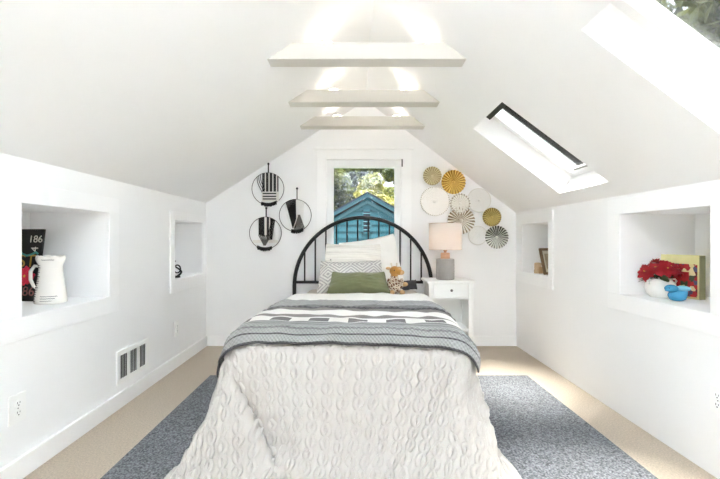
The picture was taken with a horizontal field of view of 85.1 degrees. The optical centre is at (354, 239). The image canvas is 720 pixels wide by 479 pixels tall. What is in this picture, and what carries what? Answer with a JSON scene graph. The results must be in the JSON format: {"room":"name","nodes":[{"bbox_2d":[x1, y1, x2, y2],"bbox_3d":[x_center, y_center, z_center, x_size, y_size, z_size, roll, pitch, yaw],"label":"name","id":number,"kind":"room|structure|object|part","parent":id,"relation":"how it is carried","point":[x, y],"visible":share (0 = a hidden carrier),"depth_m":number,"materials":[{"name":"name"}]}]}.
{"room":"bedroom","nodes":[
{"label":"bedroom","id":0,"kind":"room"},
{"bbox_2d":[0,153,205,468],"bbox_3d":[-1.742,0.341,1.325,0.485,1.458,5.250,0,0,0],"label":"wall","id":1,"kind":"structure","parent":0,"point":[65,373],"depth_m":2.38,"materials":[{"name":"paint"}]},
{"bbox_2d":[8,390,25,426],"bbox_3d":[-1.495,0.748,1.737,0.011,0.128,0.088,0,0,0],"label":"wall outlet","id":2,"kind":"object","parent":1,"relation":"attached to","point":[16,403],"visible":1,"depth_m":1.73,"materials":[{"name":"white plastic"}]},
{"bbox_2d":[15,400,21,407],"bbox_3d":[-1.492,0.727,1.737,0.003,0.033,0.033,0,0,0],"label":"socket","id":3,"kind":"object","parent":2,"relation":"attached to","point":[18,403],"depth_m":1.74,"materials":[{"name":"white plastic"}]},
{"bbox_2d":[15,409,21,416],"bbox_3d":[-1.492,0.769,1.737,0.003,0.033,0.033,0,0,0],"label":"socket","id":4,"kind":"object","parent":2,"relation":"attached to","point":[18,412],"depth_m":1.74,"materials":[{"name":"white plastic"}]},
{"bbox_2d":[22,229,45,300],"bbox_3d":[-1.871,0.144,2.236,0.170,0.407,0.070,0,0,5],"label":"board","id":5,"kind":"object","parent":1,"relation":"on","point":[33,240],"visible":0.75,"depth_m":2.23,"materials":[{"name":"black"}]},
{"bbox_2d":[22,266,34,285],"bbox_3d":[-1.860,0.205,2.212,0.116,0.113,0.012,0,-8,5],"label":"flower","id":6,"kind":"object","parent":5,"relation":"on","point":[25,282],"depth_m":2.21,"materials":[{"name":"paint"}]},
{"bbox_2d":[28,255,67,304],"bbox_3d":[-1.676,0.217,2.156,0.150,0.262,0.143,0,0,26],"label":"ceramic jug","id":7,"kind":"object","parent":1,"relation":"on","point":[50,287],"visible":1,"depth_m":2.11,"materials":[{"name":"white ceramic"}]},
{"bbox_3d":[-1.745,0.205,2.134,0.052,0.138,0.019,0,0,-13],"label":"handle","id":8,"kind":"part","parent":7,"relation":"part of","materials":[{"name":"white ceramic"}]},
{"bbox_2d":[0,179,118,345],"bbox_3d":[-1.494,0.097,2.058,0.012,0.703,0.835,0,0,0],"label":"trim","id":9,"kind":"structure","parent":1,"relation":"attached to","point":[14,327],"depth_m":1.82,"materials":[{"name":"white paint"}]},
{"bbox_2d":[0,336,206,478],"bbox_3d":[-1.492,1.020,1.325,0.016,0.100,5.250,0,0,0],"label":"baseboard","id":10,"kind":"structure","parent":1,"relation":"attached to","point":[37,456],"depth_m":2.17,"materials":[{"name":"white paint"}]},
{"bbox_2d":[116,338,147,385],"bbox_3d":[-1.495,0.815,2.645,0.010,0.212,0.370,0,0,0],"label":"air vent","id":11,"kind":"object","parent":1,"relation":"in","point":[130,361],"visible":1,"depth_m":2.62,"materials":[{"name":"white plastic"}]},
{"bbox_2d":[174,320,178,336],"bbox_3d":[-1.495,0.748,3.290,0.011,0.122,0.078,0,0,0],"label":"wall outlet","id":12,"kind":"object","parent":1,"relation":"attached to","point":[176,324],"visible":1,"depth_m":3.28,"materials":[{"name":"white plastic"}]},
{"bbox_2d":[175,261,181,277],"bbox_3d":[-1.556,0.258,3.430,0.069,0.150,0.060,0,0,5],"label":"metal sculpture","id":13,"kind":"object","parent":1,"relation":"on","point":[179,268],"visible":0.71,"depth_m":3.43,"materials":[{"name":"black metal"}]},
{"bbox_2d":[170,211,206,293],"bbox_3d":[-1.494,0.102,3.550,0.012,0.671,0.760,0,0,0],"label":"trim","id":14,"kind":"structure","parent":1,"relation":"attached to","point":[176,285],"depth_m":3.46,"materials":[{"name":"white paint"}]},
{"bbox_2d":[0,0,373,202],"bbox_3d":[-0.761,-0.913,1.395,1.810,1.219,5.390,0,0,0],"label":"ceiling","id":15,"kind":"structure","parent":0,"point":[182,98],"depth_m":1.91,"materials":[{"name":"paint"}]},
{"bbox_2d":[300,116,424,129],"bbox_3d":[0.066,-1.056,3.555,1.160,0.087,0.110,0,0,0],"label":"ceiling beam","id":16,"kind":"structure","parent":15,"relation":"attached to","point":[317,122],"depth_m":3.50,"materials":[{"name":"paint"}]},
{"bbox_2d":[288,90,439,106],"bbox_3d":[0.066,-1.058,2.945,1.160,0.089,0.110,0,0,0],"label":"ceiling beam","id":17,"kind":"structure","parent":15,"relation":"attached to","point":[309,98],"depth_m":2.89,"materials":[{"name":"paint"}]},
{"bbox_2d":[267,43,465,66],"bbox_3d":[0.066,-1.059,2.250,1.160,0.092,0.100,0,0,0],"label":"ceiling beam","id":18,"kind":"structure","parent":15,"relation":"attached to","point":[294,54],"depth_m":2.20,"materials":[{"name":"paint"}]},
{"bbox_2d":[206,107,515,335],"bbox_3d":[0.061,-0.180,4.020,3.242,2.500,0.140,0,0,0],"label":"wall","id":19,"kind":"structure","parent":0,"point":[243,280],"depth_m":3.95,"materials":[{"name":"paint"}]},
{"bbox_2d":[249,207,281,250],"bbox_3d":[-0.897,-0.103,3.930,0.326,0.445,0.040,0,0,0],"label":"hoop","id":20,"kind":"object","parent":19,"relation":"attached to","point":[265,223],"visible":1,"depth_m":3.92,"materials":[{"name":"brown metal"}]},
{"bbox_2d":[252,163,283,206],"bbox_3d":[-0.872,-0.548,3.930,0.326,0.444,0.040,0,0,0],"label":"hoop","id":21,"kind":"object","parent":19,"relation":"attached to","point":[266,196],"visible":1,"depth_m":3.92,"materials":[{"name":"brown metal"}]},
{"bbox_2d":[279,187,311,233],"bbox_3d":[-0.598,-0.290,3.930,0.326,0.465,0.040,0,0,0],"label":"hoop","id":22,"kind":"object","parent":19,"relation":"attached to","point":[296,220],"visible":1,"depth_m":3.92,"materials":[{"name":"brown metal"}]},
{"bbox_2d":[207,336,515,345],"bbox_3d":[0.069,1.020,3.942,3.106,0.100,0.016,0,0,0],"label":"baseboard","id":23,"kind":"structure","parent":19,"relation":"attached to","point":[211,340],"depth_m":3.93,"materials":[{"name":"white paint"}]},
{"bbox_2d":[315,147,412,270],"bbox_3d":[0.090,-0.302,3.973,0.987,1.244,0.114,0,0,0],"label":"window","id":24,"kind":"structure","parent":19,"relation":"in","point":[328,158],"depth_m":3.93,"materials":[{"name":"white paint"}]},
{"bbox_3d":[0.089,-0.287,4.005,0.748,1.035,0.050,0,0,0],"label":"frame","id":25,"kind":"part","parent":24,"relation":"part of","materials":[{"name":"white paint"}]},
{"bbox_2d":[423,166,441,184],"bbox_3d":[0.773,-0.636,3.920,0.186,0.188,0.022,0,0,0],"label":"disc","id":26,"kind":"object","parent":19,"relation":"attached to","point":[431,175],"visible":1,"depth_m":3.92,"materials":[{"name":"beige"}]},
{"bbox_2d":[420,186,449,215],"bbox_3d":[0.800,-0.382,3.920,0.300,0.300,0.022,0,0,0],"label":"disc","id":27,"kind":"object","parent":19,"relation":"attached to","point":[434,201],"visible":1,"depth_m":3.92,"materials":[{"name":"white"}]},
{"bbox_2d":[441,170,465,193],"bbox_3d":[0.980,-0.571,3.902,0.242,0.242,0.023,0,0,0],"label":"disc","id":28,"kind":"object","parent":19,"relation":"attached to","point":[453,181],"visible":1,"depth_m":3.90,"materials":[{"name":"brown metal"}]},
{"bbox_2d":[450,193,470,213],"bbox_3d":[1.047,-0.358,3.907,0.206,0.206,0.022,0,0,0],"label":"disc","id":29,"kind":"object","parent":19,"relation":"attached to","point":[460,200],"visible":1,"depth_m":3.90,"materials":[{"name":"white"}]},
{"bbox_2d":[448,207,474,233],"bbox_3d":[1.060,-0.190,3.914,0.274,0.274,0.023,0,0,0],"label":"disc","id":30,"kind":"object","parent":19,"relation":"attached to","point":[467,219],"visible":0.82,"depth_m":3.91,"materials":[{"name":"white"}]},
{"bbox_2d":[468,226,486,244],"bbox_3d":[1.228,-0.041,3.920,0.194,0.194,0.022,0,0,0],"label":"disc","id":31,"kind":"object","parent":19,"relation":"attached to","point":[476,235],"visible":1,"depth_m":3.92,"materials":[{"name":"white"}]},
{"bbox_2d":[468,188,490,211],"bbox_3d":[1.240,-0.393,3.920,0.242,0.242,0.022,0,0,0],"label":"disc","id":32,"kind":"object","parent":19,"relation":"attached to","point":[480,199],"visible":1,"depth_m":3.92,"materials":[{"name":"white"}]},
{"bbox_2d":[482,208,500,225],"bbox_3d":[1.366,-0.224,3.913,0.188,0.188,0.022,0,0,0],"label":"disc","id":33,"kind":"object","parent":19,"relation":"attached to","point":[491,216],"visible":1,"depth_m":3.91,"materials":[{"name":"brown metal"}]},
{"bbox_2d":[485,226,508,248],"bbox_3d":[1.409,-0.023,3.900,0.231,0.232,0.023,0,0,0],"label":"disc","id":34,"kind":"object","parent":19,"relation":"attached to","point":[496,237],"visible":1,"depth_m":3.90,"materials":[{"name":"white"}]},
{"bbox_2d":[23,346,716,478],"bbox_3d":[0.050,1.130,1.335,4.500,0.120,5.270,0,0,0],"label":"floor","id":35,"kind":"structure","parent":0,"point":[92,455],"depth_m":2.29,"materials":[{"name":"carpet"}]},
{"bbox_2d":[292,216,432,294],"bbox_3d":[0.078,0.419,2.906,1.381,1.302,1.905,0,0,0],"label":"headboard","id":36,"kind":"object","parent":35,"relation":"on","point":[313,239],"visible":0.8,"depth_m":3.83,"materials":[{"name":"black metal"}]},
{"bbox_2d":[164,344,521,478],"bbox_3d":[-0.032,0.744,2.320,1.609,0.619,1.746,0,0,0],"label":"comforter","id":37,"kind":"object","parent":36,"relation":"on","point":[276,411],"visible":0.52,"depth_m":1.74,"materials":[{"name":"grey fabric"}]},
{"bbox_2d":[216,299,480,377],"bbox_3d":[-0.029,0.556,2.280,1.349,0.296,0.970,0,0,0],"label":"throw blanket","id":38,"kind":"object","parent":37,"relation":"on","point":[399,323],"visible":0.98,"depth_m":1.92,"materials":[{"name":"grey fabric"}]},
{"bbox_3d":[0.078,0.418,3.840,1.344,0.027,0.028,0,0,0],"label":"cross rail","id":39,"kind":"part","parent":36,"relation":"part of","materials":[{"name":"black metal"}]},
{"bbox_3d":[0.019,0.673,2.832,1.170,0.366,1.964,0,0,0],"label":"mattress","id":40,"kind":"object","parent":36,"relation":"on","visible":0},
{"bbox_2d":[308,289,416,293],"bbox_3d":[0.044,0.636,3.203,1.104,0.328,1.205,0,0,3],"label":"sheet","id":41,"kind":"object","parent":40,"relation":"on","point":[314,291],"visible":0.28,"depth_m":3.58,"materials":[{"name":"beige fabric"}]},
{"bbox_2d":[317,260,381,293],"bbox_3d":[-0.033,0.328,3.455,0.594,0.288,0.193,0,0,0],"label":"cushion","id":42,"kind":"object","parent":41,"relation":"on","point":[326,268],"visible":0.52,"depth_m":3.42,"materials":[{"name":"fabric"}]},
{"bbox_2d":[325,243,380,261],"bbox_3d":[-0.018,0.261,3.574,0.554,0.450,0.201,0,0,5],"label":"pillow","id":43,"kind":"object","parent":41,"relation":"on","point":[333,252],"visible":0.34,"depth_m":3.57,"materials":[{"name":"fabric"}]},
{"bbox_2d":[327,272,389,293],"bbox_3d":[0.032,0.368,3.346,0.534,0.181,0.152,0,0,2],"label":"cushion","id":44,"kind":"object","parent":41,"relation":"on","point":[353,282],"visible":0.96,"depth_m":3.29,"materials":[{"name":"green fabric"}]},
{"bbox_2d":[287,293,434,302],"bbox_3d":[0.021,0.557,2.904,1.292,0.260,0.611,0,0,0],"label":"coverlet","id":45,"kind":"object","parent":41,"relation":"on","point":[305,296],"visible":0.51,"depth_m":2.98,"materials":[{"name":"white fabric"}]},
{"bbox_2d":[339,234,404,281],"bbox_3d":[0.155,0.229,3.690,0.604,0.569,0.198,0,0,-7],"label":"pillow","id":46,"kind":"object","parent":41,"relation":"on","point":[389,254],"visible":0.33,"depth_m":3.69,"materials":[{"name":"white fabric"}]},
{"bbox_2d":[386,263,407,293],"bbox_3d":[0.367,0.338,3.392,0.189,0.271,0.159,0,0,-8],"label":"giraffe","id":47,"kind":"object","parent":41,"relation":"on","point":[394,284],"visible":0.95,"depth_m":3.38,"materials":[{"name":"beige fabric"}]},
{"bbox_2d":[401,280,416,289],"bbox_3d":[0.487,0.414,3.560,0.145,0.095,0.083,0,0,-1],"label":"cushion","id":48,"kind":"object","parent":41,"relation":"on","point":[411,283],"visible":0.7,"depth_m":3.53,"materials":[{"name":"grey fabric"}]},
{"bbox_2d":[100,375,657,478],"bbox_3d":[0.107,1.064,2.280,2.475,0.012,1.560,0,0,0],"label":"area rug","id":49,"kind":"object","parent":35,"relation":"on","point":[538,434],"visible":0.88,"depth_m":2.07,"materials":[{"name":"grey carpet"}]},
{"bbox_2d":[421,278,475,340],"bbox_3d":[0.858,0.720,3.644,0.431,0.700,0.345,0,0,0],"label":"nightstand","id":50,"kind":"object","parent":35,"relation":"on","point":[455,296],"visible":0.68,"depth_m":3.50,"materials":[{"name":"white paint"}]},
{"bbox_3d":[0.678,0.631,3.652,0.020,0.478,0.225,0,0,0],"label":"panel","id":51,"kind":"part","parent":50,"relation":"part of","materials":[{"name":"white paint"}]},
{"bbox_3d":[0.680,0.731,3.520,0.040,0.678,0.040,0,0,0],"label":"leg","id":52,"kind":"part","parent":50,"relation":"part of","materials":[{"name":"white paint"}]},
{"bbox_2d":[429,223,461,279],"bbox_3d":[0.838,0.110,3.640,0.302,0.520,0.302,0,0,0],"label":"table lamp","id":53,"kind":"object","parent":50,"relation":"on","point":[442,236],"visible":1,"depth_m":3.54,"materials":[{"name":"beige fabric"}]},
{"bbox_3d":[0.838,-0.028,3.640,0.296,0.245,0.296,0,0,0],"label":"lamp shade","id":54,"kind":"part","parent":53,"relation":"part of","materials":[{"name":"white fabric"}]},
{"bbox_3d":[0.858,0.595,3.798,0.315,0.406,0.010,0,0,0],"label":"panel","id":55,"kind":"part","parent":50,"relation":"part of","materials":[{"name":"white paint"}]},
{"bbox_3d":[0.858,0.455,3.634,0.309,0.117,0.263,0,0,0],"label":"drawer","id":56,"kind":"part","parent":50,"relation":"part of","materials":[{"name":"white paint"}]},
{"bbox_3d":[0.858,0.526,3.517,0.315,0.018,0.026,0,0,0],"label":"drawer rail","id":57,"kind":"part","parent":50,"relation":"part of","materials":[{"name":"white paint"}]},
{"bbox_3d":[1.035,0.731,3.785,0.040,0.678,0.040,0,0,0],"label":"leg","id":58,"kind":"part","parent":50,"relation":"part of","materials":[{"name":"white paint"}]},
{"bbox_2d":[456,322,467,331],"bbox_3d":[0.858,0.812,3.652,0.335,0.025,0.281,0,0,0],"label":"shelf","id":59,"kind":"object","parent":50,"relation":"attached to","point":[462,325],"depth_m":3.60,"materials":[{"name":"white paint"}]},
{"bbox_3d":[1.037,0.631,3.652,0.020,0.478,0.225,0,0,0],"label":"panel","id":60,"kind":"part","parent":50,"relation":"part of","materials":[{"name":"white paint"}]},
{"bbox_3d":[1.035,0.731,3.520,0.040,0.678,0.040,0,0,0],"label":"leg","id":61,"kind":"part","parent":50,"relation":"part of","materials":[{"name":"white paint"}]},
{"bbox_2d":[367,0,719,212],"bbox_3d":[0.967,-0.901,1.395,1.746,1.389,5.390,0,0,0],"label":"ceiling","id":62,"kind":"structure","parent":0,"point":[585,74],"depth_m":1.98,"materials":[{"name":"paint"}]},
{"bbox_2d":[487,102,593,176],"bbox_3d":[1.293,-0.733,2.630,0.721,0.536,0.570,0,0,0],"label":"window","id":63,"kind":"structure","parent":62,"relation":"attached to","point":[502,113],"depth_m":2.86,"materials":[{"name":"white paint"}]},
{"bbox_3d":[1.321,-0.744,2.630,0.572,0.430,0.480,0,0,0],"label":"pane","id":64,"kind":"part","parent":63,"relation":"part of","materials":[{"name":"clear glass"}]},
{"bbox_3d":[1.571,-0.502,2.640,0.015,0.016,0.350,0,0,0],"label":"drip rail","id":65,"kind":"part","parent":63,"relation":"part of","materials":[{"name":"silver metal"}]},
{"bbox_2d":[611,0,719,84],"bbox_3d":[1.300,-0.743,1.249,0.647,0.510,0.568,0,0,0],"label":"window","id":66,"kind":"structure","parent":62,"relation":"attached to","point":[652,16],"depth_m":1.49,"materials":[{"name":"white glass"}]},
{"bbox_2d":[516,179,719,478],"bbox_3d":[1.855,0.392,1.325,0.465,1.357,5.250,0,0,0],"label":"wall","id":67,"kind":"structure","parent":0,"point":[657,375],"depth_m":2.39,"materials":[{"name":"paint"}]},
{"bbox_2d":[516,210,553,289],"bbox_3d":[1.616,0.084,3.560,0.012,0.652,0.720,0,0,0],"label":"trim","id":68,"kind":"structure","parent":67,"relation":"attached to","point":[544,216],"depth_m":3.48,"materials":[{"name":"white paint"}]},
{"bbox_2d":[534,263,542,273],"bbox_3d":[1.674,0.260,3.578,0.066,0.098,0.080,0,0,-15],"label":"block","id":69,"kind":"object","parent":67,"relation":"on","point":[537,266],"visible":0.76,"depth_m":3.56,"materials":[{"name":"beige wood"}]},
{"bbox_2d":[539,248,547,274],"bbox_3d":[1.722,0.195,3.495,0.150,0.236,0.074,0,0,-20],"label":"photo frame","id":70,"kind":"object","parent":67,"relation":"on","point":[543,252],"visible":0.51,"depth_m":3.48,"materials":[{"name":"brown wood"}]},
{"bbox_2d":[544,254,547,268],"bbox_3d":[1.723,0.194,3.494,0.060,0.140,0.001,0,-14,-20],"label":"picture","id":71,"kind":"object","parent":70,"relation":"attached to","point":[546,255],"depth_m":3.49},
{"bbox_2d":[637,258,683,297],"bbox_3d":[1.775,0.223,2.280,0.215,0.224,0.191,0,0,-19],"label":"poinsettia","id":72,"kind":"object","parent":67,"relation":"on","point":[654,285],"visible":1,"depth_m":2.24,"materials":[{"name":"red plant"}]},
{"bbox_2d":[637,264,654,281],"bbox_3d":[1.696,0.196,2.284,0.072,0.103,0.100,0,0,0],"label":"flower","id":73,"kind":"object","parent":72,"relation":"on","point":[645,272],"depth_m":2.27,"materials":[{"name":"red plant"}]},
{"bbox_2d":[647,258,659,265],"bbox_3d":[1.770,0.137,2.296,0.107,0.051,0.102,0,0,0],"label":"flower","id":74,"kind":"object","parent":72,"relation":"on","point":[656,262],"depth_m":2.29,"materials":[{"name":"red plant"}]},
{"bbox_2d":[647,263,663,276],"bbox_3d":[1.727,0.172,2.262,0.092,0.075,0.099,0,0,0],"label":"flower","id":75,"kind":"object","parent":72,"relation":"on","point":[657,269],"depth_m":2.24,"materials":[{"name":"red plant"}]},
{"bbox_2d":[659,260,676,277],"bbox_3d":[1.776,0.169,2.229,0.114,0.100,0.066,0,0,0],"label":"flower","id":76,"kind":"object","parent":72,"relation":"on","point":[666,268],"depth_m":2.22,"materials":[{"name":"red plant"}]},
{"bbox_2d":[659,260,679,273],"bbox_3d":[1.791,0.157,2.232,0.105,0.076,0.085,0,0,0],"label":"flower","id":77,"kind":"object","parent":72,"relation":"on","point":[665,267],"depth_m":2.22,"materials":[{"name":"red plant"}]},
{"bbox_2d":[673,263,683,277],"bbox_3d":[1.830,0.173,2.236,0.106,0.089,0.068,0,0,-21],"label":"flower","id":78,"kind":"object","parent":72,"relation":"on","point":[677,269],"depth_m":2.21,"materials":[{"name":"red plant"}]},
{"bbox_2d":[644,277,676,297],"bbox_3d":[1.774,0.280,2.280,0.153,0.110,0.153,0,0,29],"label":"pot","id":79,"kind":"object","parent":67,"relation":"on","point":[653,286],"depth_m":2.24,"materials":[{"name":"white ceramic"}]},
{"bbox_2d":[608,183,719,336],"bbox_3d":[1.616,0.091,2.107,0.012,0.678,0.785,0,0,0],"label":"trim","id":80,"kind":"structure","parent":67,"relation":"attached to","point":[708,195],"depth_m":2.01,"materials":[{"name":"white paint"}]},
{"bbox_2d":[664,285,690,300],"bbox_3d":[1.756,0.291,2.139,0.122,0.090,0.075,0,0,20],"label":"ceramic figurine","id":81,"kind":"object","parent":67,"relation":"on","point":[675,293],"visible":1,"depth_m":2.12,"materials":[{"name":"blue ceramic"}]},
{"bbox_2d":[661,254,705,299],"bbox_3d":[1.893,0.211,2.267,0.046,0.245,0.210,0,0,-16],"label":"cookbook","id":82,"kind":"object","parent":67,"relation":"on","point":[694,266],"visible":0.77,"depth_m":2.19,"materials":[{"name":"multicoloured paper"}]},
{"bbox_2d":[673,263,696,297],"bbox_3d":[1.878,0.231,2.241,0.001,0.183,0.142,0,0,-16],"label":"print","id":83,"kind":"object","parent":82,"relation":"attached to","point":[691,268],"depth_m":2.21},
{"bbox_2d":[710,384,719,414],"bbox_3d":[1.617,0.718,1.745,0.011,0.122,0.078,0,0,0],"label":"wall outlet","id":84,"kind":"object","parent":67,"relation":"attached to","point":[714,390],"visible":1,"depth_m":1.76,"materials":[{"name":"white plastic"}]},
{"bbox_2d":[714,392,719,399],"bbox_3d":[1.614,0.697,1.745,0.003,0.033,0.033,0,0,0],"label":"socket","id":85,"kind":"object","parent":84,"relation":"attached to","point":[716,394],"depth_m":1.75,"materials":[{"name":"white plastic"}]},
{"bbox_2d":[714,402,719,409],"bbox_3d":[1.614,0.739,1.745,0.003,0.033,0.033,0,0,0],"label":"socket","id":86,"kind":"object","parent":84,"relation":"attached to","point":[716,404],"depth_m":1.75,"materials":[{"name":"white plastic"}]},
{"label":"outside","id":87,"kind":"structure","parent":0,"visible":0},
{"bbox_3d":[0.000,3.895,32.400,80.000,0.150,55.200,0,0,0],"label":"ground","id":88,"kind":"structure","parent":87,"visible":0},
{"bbox_2d":[334,168,355,209],"bbox_3d":[-1.708,-0.301,17.586,3.374,8.249,3.478,0,0,15],"label":"leafy tree","id":89,"kind":"object","parent":88,"relation":"on","point":[342,179],"visible":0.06,"depth_m":17.09,"materials":[{"name":"green plant"}]},
{"bbox_2d":[334,168,383,198],"bbox_3d":[-1.007,-1.450,25.143,5.956,10.544,7.334,0,0,0],"label":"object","id":90,"kind":"object","parent":88,"relation":"on","point":[356,174],"visible":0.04,"depth_m":22.03,"materials":[{"name":"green plant"}]},
{"bbox_2d":[334,192,393,243],"bbox_3d":[0.316,1.305,11.195,5.200,5.030,2.610,0,0,0],"label":"house","id":91,"kind":"structure","parent":88,"relation":"on","point":[367,204],"depth_m":10.00,"materials":[{"name":"teal wood"}]},
{"bbox_2d":[362,210,371,233],"bbox_3d":[0.301,-0.450,9.985,0.250,0.600,0.030,0,0,0],"label":"gable vent","id":92,"kind":"object","parent":91,"relation":"attached to","point":[364,212],"depth_m":9.97,"materials":[{"name":"teal"}]},
{"bbox_2d":[353,171,393,205],"bbox_3d":[0.444,0.702,14.260,2.687,6.244,2.910,0,0,0],"label":"leafy tree","id":93,"kind":"object","parent":88,"relation":"on","point":[369,184],"visible":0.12,"depth_m":13.95,"materials":[{"name":"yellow plant"}]},
{"bbox_2d":[382,168,393,197],"bbox_3d":[3.033,-0.490,20.960,4.218,8.627,3.526,0,0,-45],"label":"leafy tree","id":94,"kind":"object","parent":88,"relation":"on","point":[388,175],"visible":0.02,"depth_m":20.83,"materials":[{"name":"green plant"}]},
{"bbox_2d":[655,0,719,48],"bbox_3d":[7.093,-1.448,7.662,5.324,10.541,4.828,0,0,0],"label":"leafy tree","id":95,"kind":"object","parent":88,"relation":"on","point":[703,16],"visible":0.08,"depth_m":6.57,"materials":[{"name":"green plant"}]}
]}

